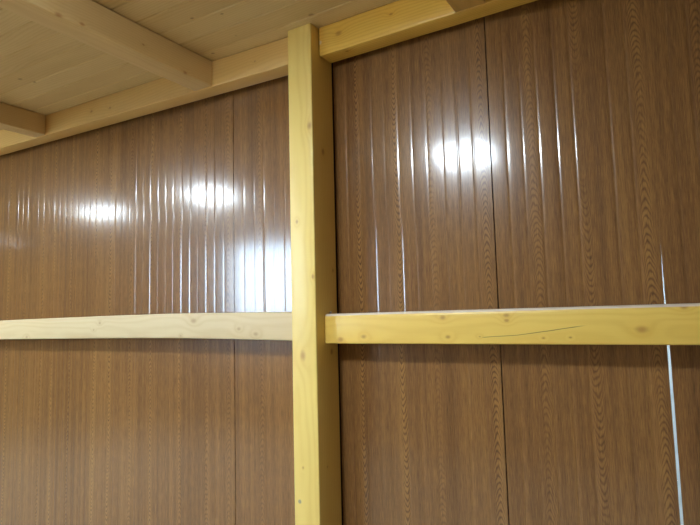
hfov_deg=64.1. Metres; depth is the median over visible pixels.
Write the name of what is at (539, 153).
wall
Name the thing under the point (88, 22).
joist
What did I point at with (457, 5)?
joist
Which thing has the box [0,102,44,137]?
joist
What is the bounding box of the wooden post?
[288,23,341,524]
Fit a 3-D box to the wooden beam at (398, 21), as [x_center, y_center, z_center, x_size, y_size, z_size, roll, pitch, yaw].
[1.804,-1.134,1.359,4.500,0.133,0.092,-5,-6,31]
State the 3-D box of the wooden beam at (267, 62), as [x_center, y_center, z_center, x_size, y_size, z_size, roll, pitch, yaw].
[-3.273,-0.799,4.441,7.130,0.286,0.100,-5,-6,31]
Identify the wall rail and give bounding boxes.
[0,312,291,340]
[325,303,699,344]
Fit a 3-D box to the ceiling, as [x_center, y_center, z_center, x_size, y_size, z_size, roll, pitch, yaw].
[-3.419,-1.110,2.243,14.400,0.241,4.148,-5,-6,31]
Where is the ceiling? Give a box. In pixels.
[0,0,397,129]
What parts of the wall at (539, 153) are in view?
cladding panel, cladding panel, cladding panel, cladding panel, cladding panel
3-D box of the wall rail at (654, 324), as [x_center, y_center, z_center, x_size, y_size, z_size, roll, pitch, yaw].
[1.028,0.190,1.746,2.600,0.136,0.105,-5,-6,31]
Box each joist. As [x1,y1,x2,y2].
[0,0,211,90]
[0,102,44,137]
[446,0,485,11]
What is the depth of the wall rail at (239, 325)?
2.91 m
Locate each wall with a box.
[0,0,699,524]
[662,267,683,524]
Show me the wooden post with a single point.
(317, 467)

